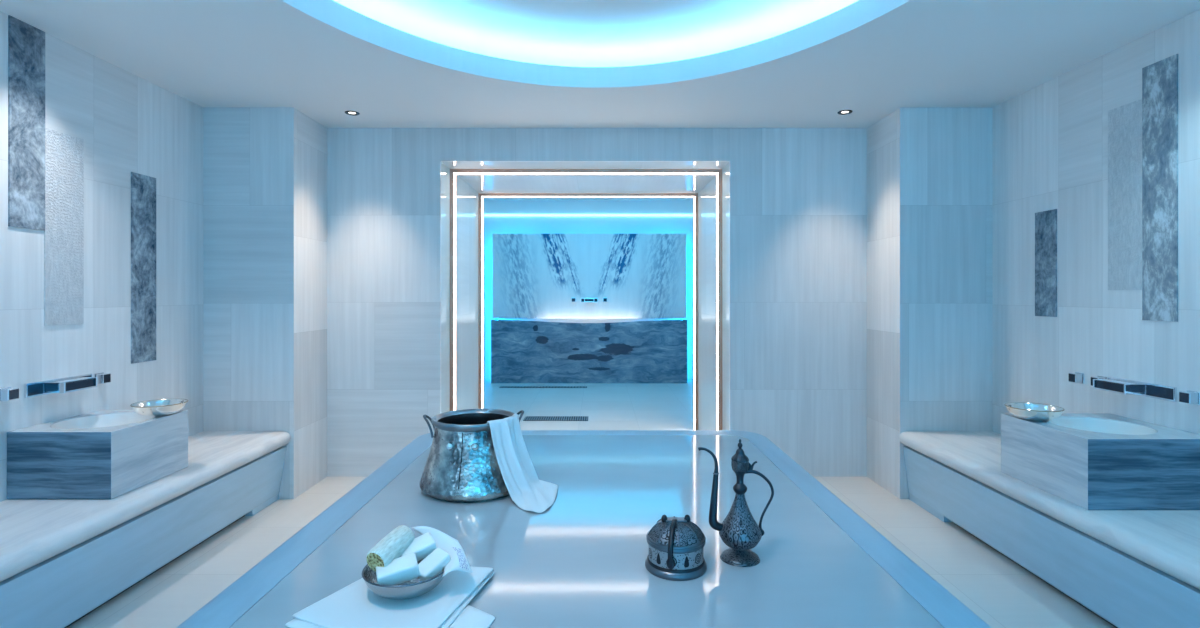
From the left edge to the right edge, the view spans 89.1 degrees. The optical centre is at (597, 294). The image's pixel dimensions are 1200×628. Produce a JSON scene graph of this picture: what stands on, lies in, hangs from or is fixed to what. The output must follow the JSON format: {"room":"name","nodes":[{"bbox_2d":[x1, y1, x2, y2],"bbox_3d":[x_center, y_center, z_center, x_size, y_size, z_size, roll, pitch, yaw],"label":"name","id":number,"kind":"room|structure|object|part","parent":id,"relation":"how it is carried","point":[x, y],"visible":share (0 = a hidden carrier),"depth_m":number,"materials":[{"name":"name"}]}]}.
{"room":"spa","nodes":[
{"label":"spa","id":0,"kind":"room"},
{"bbox_2d":[0,11,202,501],"bbox_3d":[-2.680,0.058,1.225,0.120,2.600,6.850,0,0,0],"label":"wall","id":1,"kind":"structure","parent":0,"point":[127,123],"depth_m":3.27,"materials":[{"name":"tile"}]},
{"bbox_2d":[0,387,18,401],"bbox_3d":[-2.597,0.440,2.690,0.046,0.058,0.058,0,0,0],"label":"valve","id":2,"kind":"object","parent":1,"relation":"attached to","point":[7,393],"visible":1,"depth_m":2.67,"materials":[{"name":"silver metal"}]},
{"bbox_3d":[-2.574,0.440,2.690,0.002,0.042,0.042,0,0,0],"label":"handle","id":3,"kind":"part","parent":2,"relation":"part of","materials":[{"name":"silver metal"}]},
{"bbox_2d":[8,15,44,230],"bbox_3d":[-2.619,-0.771,2.797,0.009,0.939,0.175,0,0,0],"label":"stone panel","id":4,"kind":"object","parent":1,"relation":"attached to","point":[26,42],"visible":1,"depth_m":2.79,"materials":[{"name":"stone"}]},
{"bbox_2d":[24,373,96,397],"bbox_3d":[-2.565,0.440,2.965,0.110,0.066,0.360,0,0,0],"label":"spout","id":5,"kind":"object","parent":1,"relation":"attached to","point":[85,381],"visible":1,"depth_m":2.88,"materials":[{"name":"silver metal"}]},
{"bbox_3d":[-2.559,0.439,2.965,0.098,0.050,0.190,0,0,0],"label":"spout","id":6,"kind":"part","parent":5,"relation":"part of","materials":[{"name":"silver metal"}]},
{"bbox_2d":[44,128,83,325],"bbox_3d":[-2.619,-0.320,2.993,0.009,0.936,0.215,0,0,0],"label":"carved panel","id":7,"kind":"object","parent":1,"relation":"attached to","point":[64,153],"visible":1,"depth_m":2.99,"materials":[{"name":"stone"}]},
{"bbox_2d":[94,372,110,383],"bbox_3d":[-2.597,0.440,3.200,0.046,0.058,0.058,0,0,0],"label":"valve","id":8,"kind":"object","parent":1,"relation":"attached to","point":[102,378],"visible":0.84,"depth_m":3.18,"materials":[{"name":"silver metal"}]},
{"bbox_3d":[-2.574,0.440,3.200,0.002,0.042,0.042,0,0,0],"label":"handle","id":9,"kind":"part","parent":8,"relation":"part of","materials":[{"name":"silver metal"}]},
{"bbox_2d":[131,172,155,363],"bbox_3d":[-2.619,-0.150,3.515,0.009,1.076,0.190,0,0,0],"label":"stone panel","id":10,"kind":"object","parent":1,"relation":"attached to","point":[143,187],"visible":1,"depth_m":3.51,"materials":[{"name":"stone"}]},
{"bbox_2d":[203,107,326,498],"bbox_3d":[-2.320,0.058,4.300,0.600,2.600,0.500,0,0,0],"label":"wall","id":11,"kind":"structure","parent":0,"point":[265,168],"depth_m":4.05,"materials":[{"name":"tile"}]},
{"bbox_2d":[441,162,483,412],"bbox_3d":[-1.325,0.181,5.435,0.300,2.354,1.730,0,0,0],"label":"wall","id":12,"kind":"structure","parent":0,"point":[466,196],"depth_m":5.33,"materials":[{"name":"stone"}]},
{"bbox_2d":[450,169,721,429],"bbox_3d":[-0.095,0.180,4.880,2.160,2.352,0.092,0,0,0],"label":"light","id":13,"kind":"object","parent":12,"relation":"attached to","point":[453,172],"visible":0.76,"depth_m":4.83,"materials":[{"name":"glowing white light"}]},
{"bbox_2d":[478,193,697,429],"bbox_3d":[-0.095,0.180,6.040,2.160,2.352,0.092,0,0,0],"label":"light","id":14,"kind":"object","parent":12,"relation":"attached to","point":[481,196],"visible":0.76,"depth_m":5.99,"materials":[{"name":"glowing white light"}]},
{"bbox_2d":[442,162,728,192],"bbox_3d":[-0.095,-1.269,5.435,2.760,0.546,1.730,0,0,0],"label":"soffit","id":15,"kind":"structure","parent":0,"point":[479,183],"depth_m":5.33,"materials":[{"name":"stone"}]},
{"bbox_2d":[484,199,692,378],"bbox_3d":[-0.100,-0.092,9.850,4.700,2.900,0.100,0,0,0],"label":"wall","id":16,"kind":"structure","parent":0,"point":[492,224],"depth_m":9.80,"materials":[{"name":"white paint"}]},
{"bbox_2d":[484,214,692,215],"bbox_3d":[-0.100,-1.272,9.783,4.400,0.030,0.025,0,0,0],"label":"light","id":17,"kind":"object","parent":16,"relation":"attached to","point":[484,214],"visible":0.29,"depth_m":9.77,"materials":[{"name":"white"}]},
{"bbox_2d":[492,234,685,317],"bbox_3d":[-0.135,-0.287,9.540,3.020,1.320,0.080,0,0,0],"label":"wall panel","id":18,"kind":"object","parent":16,"relation":"attached to","point":[534,275],"visible":1,"depth_m":9.50,"materials":[{"name":"stone"}]},
{"bbox_2d":[581,298,597,301],"bbox_3d":[-0.135,0.088,9.445,0.260,0.066,0.110,0,0,0],"label":"spout","id":19,"kind":"object","parent":18,"relation":"attached to","point":[582,299],"visible":1,"depth_m":9.46,"materials":[{"name":"silver metal"}]},
{"bbox_2d":[484,198,692,198],"bbox_3d":[-0.100,-1.592,8.075,4.700,0.100,3.650,0,0,0],"label":"ceiling","id":20,"kind":"structure","parent":0,"point":[484,198],"depth_m":9.80,"materials":[{"name":"white paint"}]},
{"bbox_2d":[67,379,1114,627],"bbox_3d":[0.000,1.408,3.850,5.440,0.100,12.300,0,0,0],"label":"floor","id":21,"kind":"structure","parent":0,"point":[998,590],"depth_m":3.35,"materials":[{"name":"stone"}]},
{"bbox_2d":[0,431,290,627],"bbox_3d":[-2.329,1.133,0.935,0.578,0.450,6.230,0,0,0],"label":"bench","id":22,"kind":"object","parent":21,"relation":"on","point":[62,560],"visible":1,"depth_m":2.69,"materials":[{"name":"grey stone"}]},
{"bbox_2d":[7,410,187,498],"bbox_3d":[-2.387,0.758,2.955,0.464,0.300,0.510,0,0,0],"label":"basin","id":23,"kind":"object","parent":22,"relation":"on","point":[101,454],"visible":0.92,"depth_m":2.70,"materials":[{"name":"stone"}]},
{"bbox_3d":[-2.387,0.686,2.955,0.393,0.150,0.393,0,0,0],"label":"bowl","id":24,"kind":"part","parent":23,"relation":"part of","materials":[{"name":"white stone"}]},
{"bbox_2d":[130,399,187,415],"bbox_3d":[-2.215,0.577,3.085,0.239,0.061,0.239,0,0,0],"label":"metal bowl","id":25,"kind":"object","parent":23,"relation":"on","point":[160,407],"visible":1,"depth_m":3.05,"materials":[{"name":"silver metal"}]},
{"bbox_2d":[499,386,586,387],"bbox_3d":[-0.799,1.355,8.927,1.278,0.005,0.135,0,0,0],"label":"floor drain","id":26,"kind":"object","parent":21,"relation":"on","point":[500,386],"visible":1,"depth_m":8.89,"materials":[{"name":"grey"}]},
{"bbox_2d":[523,416,587,420],"bbox_3d":[-0.456,1.355,6.667,0.698,0.005,0.236,0,0,0],"label":"floor drain","id":27,"kind":"object","parent":21,"relation":"on","point":[527,418],"visible":1,"depth_m":6.65,"materials":[{"name":"grey metal"}]},
{"bbox_2d":[176,430,990,627],"bbox_3d":[-0.029,1.024,2.065,1.729,0.668,2.130,0,0,0],"label":"marble slab","id":28,"kind":"object","parent":21,"relation":"on","point":[578,562],"visible":0.62,"depth_m":1.64,"materials":[{"name":"white stone"}]},
{"bbox_2d":[285,566,494,627],"bbox_3d":[-0.393,0.676,1.329,0.424,0.028,0.419,0,0,21],"label":"folded towel","id":29,"kind":"object","parent":28,"relation":"on","point":[354,605],"visible":0.7,"depth_m":1.30,"materials":[{"name":"white fabric"}]},
{"bbox_2d":[361,557,444,599],"bbox_3d":[-0.430,0.637,1.372,0.190,0.053,0.190,0,0,0],"label":"bowl","id":30,"kind":"object","parent":29,"relation":"on","point":[414,588],"visible":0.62,"depth_m":1.30,"materials":[{"name":"silver metal"}]},
{"bbox_2d":[366,525,413,571],"bbox_3d":[-0.470,0.576,1.385,0.057,0.074,0.114,0,0,21],"label":"loofah","id":31,"kind":"object","parent":30,"relation":"in","point":[391,547],"visible":0.94,"depth_m":1.36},
{"bbox_2d":[376,553,419,585],"bbox_3d":[-0.440,0.608,1.340,0.090,0.053,0.055,0,0,-22],"label":"soap bar","id":32,"kind":"object","parent":30,"relation":"in","point":[405,568],"visible":0.95,"depth_m":1.32,"materials":[{"name":"white"}]},
{"bbox_2d":[400,532,436,560],"bbox_3d":[-0.418,0.590,1.412,0.083,0.056,0.051,0,0,-30],"label":"soap bar","id":33,"kind":"object","parent":30,"relation":"in","point":[423,545],"visible":0.6,"depth_m":1.40,"materials":[{"name":"white"}]},
{"bbox_2d":[418,548,450,580],"bbox_3d":[-0.370,0.609,1.368,0.048,0.058,0.076,0,0,42],"label":"soap bar","id":34,"kind":"object","parent":30,"relation":"in","point":[434,564],"visible":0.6,"depth_m":1.36,"materials":[{"name":"white"}]},
{"bbox_2d":[410,526,472,576],"bbox_3d":[-0.364,0.589,1.417,0.076,0.069,0.192,0,0,-37],"label":"cloth","id":35,"kind":"object","parent":30,"relation":"in","point":[458,561],"visible":0.93,"depth_m":1.41,"materials":[{"name":"white fabric"}]},
{"bbox_2d":[419,409,523,502],"bbox_3d":[-0.442,0.559,2.186,0.380,0.263,0.380,0,0,0],"label":"metal bucket","id":36,"kind":"object","parent":28,"relation":"on","point":[461,466],"visible":0.7,"depth_m":2.04,"materials":[{"name":"grey metal"}]},
{"bbox_3d":[-0.600,0.464,2.167,0.042,0.074,0.081,0,0,-7],"label":"handle","id":37,"kind":"part","parent":36,"relation":"part of","materials":[{"name":"silver metal"}]},
{"bbox_3d":[-0.293,0.464,2.240,0.042,0.074,0.081,0,0,-20],"label":"handle","id":38,"kind":"part","parent":36,"relation":"part of","materials":[{"name":"silver metal"}]},
{"bbox_2d":[487,413,557,512],"bbox_3d":[-0.263,0.557,2.076,0.241,0.262,0.316,0,0,0],"label":"towel","id":39,"kind":"object","parent":36,"relation":"on","point":[529,493],"visible":0.98,"depth_m":2.08,"materials":[{"name":"white fabric"}]},
{"bbox_2d":[645,514,706,580],"bbox_3d":[0.197,0.624,1.544,0.155,0.133,0.155,0,0,0],"label":"box","id":40,"kind":"object","parent":28,"relation":"on","point":[676,544],"visible":1,"depth_m":1.49,"materials":[{"name":"silver metal"}]},
{"bbox_3d":[0.168,0.567,1.544,0.016,0.019,0.016,0,0,0],"label":"hinge knob","id":41,"kind":"part","parent":40,"relation":"part of","materials":[{"name":"silver metal"}]},
{"bbox_3d":[0.197,0.591,1.544,0.140,0.039,0.140,0,0,0],"label":"lid","id":42,"kind":"part","parent":40,"relation":"part of","materials":[{"name":"silver metal"}]},
{"bbox_3d":[0.197,0.571,1.544,0.052,0.005,0.026,0,0,0],"label":"plate","id":43,"kind":"part","parent":40,"relation":"part of","materials":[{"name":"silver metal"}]},
{"bbox_3d":[0.226,0.567,1.544,0.016,0.019,0.016,0,0,0],"label":"hinge knob","id":44,"kind":"part","parent":40,"relation":"part of","materials":[{"name":"silver metal"}]},
{"bbox_2d":[698,439,773,566],"bbox_3d":[0.362,0.534,1.597,0.179,0.313,0.108,0,0,27],"label":"ewer","id":45,"kind":"object","parent":28,"relation":"on","point":[739,530],"visible":1,"depth_m":1.58,"materials":[{"name":"silver metal"}]},
{"bbox_3d":[0.312,0.542,1.593,0.045,0.151,0.023,0,0,0],"label":"spout","id":46,"kind":"part","parent":45,"relation":"part of","materials":[{"name":"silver metal"}]},
{"bbox_3d":[0.371,0.506,1.593,0.036,0.027,0.036,0,0,0],"label":"neck knob","id":47,"kind":"part","parent":45,"relation":"part of","materials":[{"name":"silver metal"}]},
{"bbox_3d":[0.371,0.418,1.593,0.046,0.028,0.046,0,0,0],"label":"lid","id":48,"kind":"part","parent":45,"relation":"part of","materials":[{"name":"silver metal"}]},
{"bbox_3d":[0.421,0.544,1.593,0.078,0.174,0.013,0,0,0],"label":"handle","id":49,"kind":"part","parent":45,"relation":"part of","materials":[{"name":"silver metal"}]},
{"bbox_2d":[491,320,686,382],"bbox_3d":[-0.135,0.873,9.410,3.000,0.970,0.160,0,0,0],"label":"basin","id":50,"kind":"object","parent":21,"relation":"on","point":[521,351],"depth_m":9.33,"materials":[{"name":"blue stone"}]},
{"bbox_2d":[899,431,1199,627],"bbox_3d":[2.309,1.133,0.935,0.618,0.450,6.230,0,0,0],"label":"bench","id":51,"kind":"object","parent":21,"relation":"on","point":[1128,568],"visible":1,"depth_m":2.65,"materials":[{"name":"grey stone"}]},
{"bbox_2d":[1001,413,1199,509],"bbox_3d":[2.340,0.758,2.842,0.559,0.300,0.555,0,0,0],"label":"basin","id":52,"kind":"object","parent":51,"relation":"on","point":[1089,461],"visible":0.98,"depth_m":2.58,"materials":[{"name":"stone"}]},
{"bbox_2d":[1004,402,1063,420],"bbox_3d":[2.125,0.577,2.975,0.239,0.061,0.239,0,0,0],"label":"metal bowl","id":53,"kind":"object","parent":52,"relation":"on","point":[1028,411],"visible":1,"depth_m":2.94,"materials":[{"name":"silver metal"}]},
{"bbox_3d":[2.340,0.686,2.842,0.393,0.150,0.393,0,0,0],"label":"bowl","id":54,"kind":"part","parent":52,"relation":"part of","materials":[{"name":"white stone"}]},
{"bbox_2d":[333,0,857,66],"bbox_3d":[-0.010,-1.532,1.850,3.780,0.040,4.500,0,0,0],"label":"ceiling","id":55,"kind":"structure","parent":0,"point":[572,33],"depth_m":3.42,"materials":[{"name":"white paint"}]},
{"bbox_2d":[327,128,866,476],"bbox_3d":[0.000,0.058,4.560,5.440,2.600,0.020,0,0,0],"label":"wall","id":56,"kind":"structure","parent":0,"point":[798,196],"depth_m":4.55,"materials":[{"name":"tile"}]},
{"bbox_2d":[0,0,1199,127],"bbox_3d":[0.000,-1.377,1.125,5.480,0.270,6.890,0,0,0],"label":"ceiling","id":57,"kind":"structure","parent":0,"point":[324,60],"depth_m":3.31,"materials":[{"name":"white paint"}]},
{"bbox_2d":[345,111,359,115],"bbox_3d":[-1.680,-1.239,4.170,0.096,0.006,0.096,0,0,0],"label":"recessed light","id":58,"kind":"object","parent":57,"relation":"in","point":[354,113],"visible":1,"depth_m":4.17,"materials":[{"name":"silver metal"}]},
{"bbox_2d":[837,110,852,114],"bbox_3d":[1.680,-1.239,4.150,0.096,0.006,0.096,0,0,0],"label":"recessed light","id":59,"kind":"object","parent":57,"relation":"in","point":[843,112],"visible":1,"depth_m":4.15,"materials":[{"name":"silver metal"}]},
{"bbox_2d":[693,163,728,429],"bbox_3d":[1.135,0.181,5.435,0.300,2.354,1.730,0,0,0],"label":"wall","id":60,"kind":"structure","parent":0,"point":[706,196],"depth_m":5.39,"materials":[{"name":"stone"}]},
{"bbox_2d":[867,107,992,498],"bbox_3d":[2.312,0.058,4.300,0.615,2.600,0.500,0,0,0],"label":"wall","id":61,"kind":"structure","parent":0,"point":[930,169],"depth_m":4.05,"materials":[{"name":"tile"}]},
{"bbox_2d":[993,9,1199,433],"bbox_3d":[2.680,0.058,1.225,0.120,2.600,6.850,0,0,0],"label":"wall","id":62,"kind":"structure","parent":0,"point":[1050,139],"depth_m":3.31,"materials":[{"name":"tile"}]},
{"bbox_2d":[1035,209,1056,316],"bbox_3d":[2.619,-0.180,3.565,0.009,0.616,0.170,0,0,0],"label":"stone panel","id":63,"kind":"object","parent":62,"relation":"attached to","point":[1045,221],"visible":1,"depth_m":3.56,"materials":[{"name":"stone"}]},
{"bbox_2d":[1069,372,1083,383],"bbox_3d":[2.597,0.453,3.315,0.046,0.058,0.058,0,0,0],"label":"valve","id":64,"kind":"object","parent":62,"relation":"attached to","point":[1077,377],"visible":1,"depth_m":3.29,"materials":[{"name":"silver metal"}]},
{"bbox_3d":[2.574,0.453,3.315,0.002,0.042,0.042,0,0,0],"label":"handle","id":65,"kind":"part","parent":64,"relation":"part of","materials":[{"name":"black metal"}]},
{"bbox_2d":[1091,376,1106,385],"bbox_3d":[2.597,0.453,3.165,0.046,0.058,0.058,0,0,0],"label":"valve","id":66,"kind":"object","parent":62,"relation":"attached to","point":[1092,377],"visible":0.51,"depth_m":3.17,"materials":[{"name":"silver metal"}]},
{"bbox_2d":[1108,99,1141,289],"bbox_3d":[2.619,-0.482,3.030,0.007,0.920,0.200,0,0,0],"label":"carved panel","id":67,"kind":"object","parent":62,"relation":"attached to","point":[1125,121],"visible":1,"depth_m":3.03,"materials":[{"name":"stone"}]},
{"bbox_2d":[1093,377,1176,401],"bbox_3d":[2.565,0.453,2.940,0.110,0.066,0.360,0,0,0],"label":"spout","id":68,"kind":"object","parent":62,"relation":"attached to","point":[1112,384],"visible":1,"depth_m":2.90,"materials":[{"name":"silver metal"}]},
{"bbox_3d":[2.559,0.452,3.000,0.098,0.050,0.190,0,0,0],"label":"spout","id":69,"kind":"part","parent":68,"relation":"part of","materials":[{"name":"silver metal"}]},
{"bbox_2d":[1142,54,1177,321],"bbox_3d":[2.619,-0.482,2.842,0.009,1.210,0.175,0,0,0],"label":"stone panel","id":70,"kind":"object","parent":62,"relation":"attached to","point":[1160,78],"visible":1,"depth_m":2.83,"materials":[{"name":"stone"}]},
{"bbox_2d":[1179,390,1199,404],"bbox_3d":[2.597,0.453,2.680,0.046,0.058,0.058,0,0,0],"label":"valve","id":71,"kind":"object","parent":62,"relation":"attached to","point":[1188,397],"visible":1,"depth_m":2.66,"materials":[{"name":"silver metal"}]},
{"bbox_3d":[2.574,0.453,2.680,0.002,0.042,0.042,0,0,0],"label":"handle","id":72,"kind":"part","parent":71,"relation":"part of","materials":[{"name":"black metal"}]}
]}

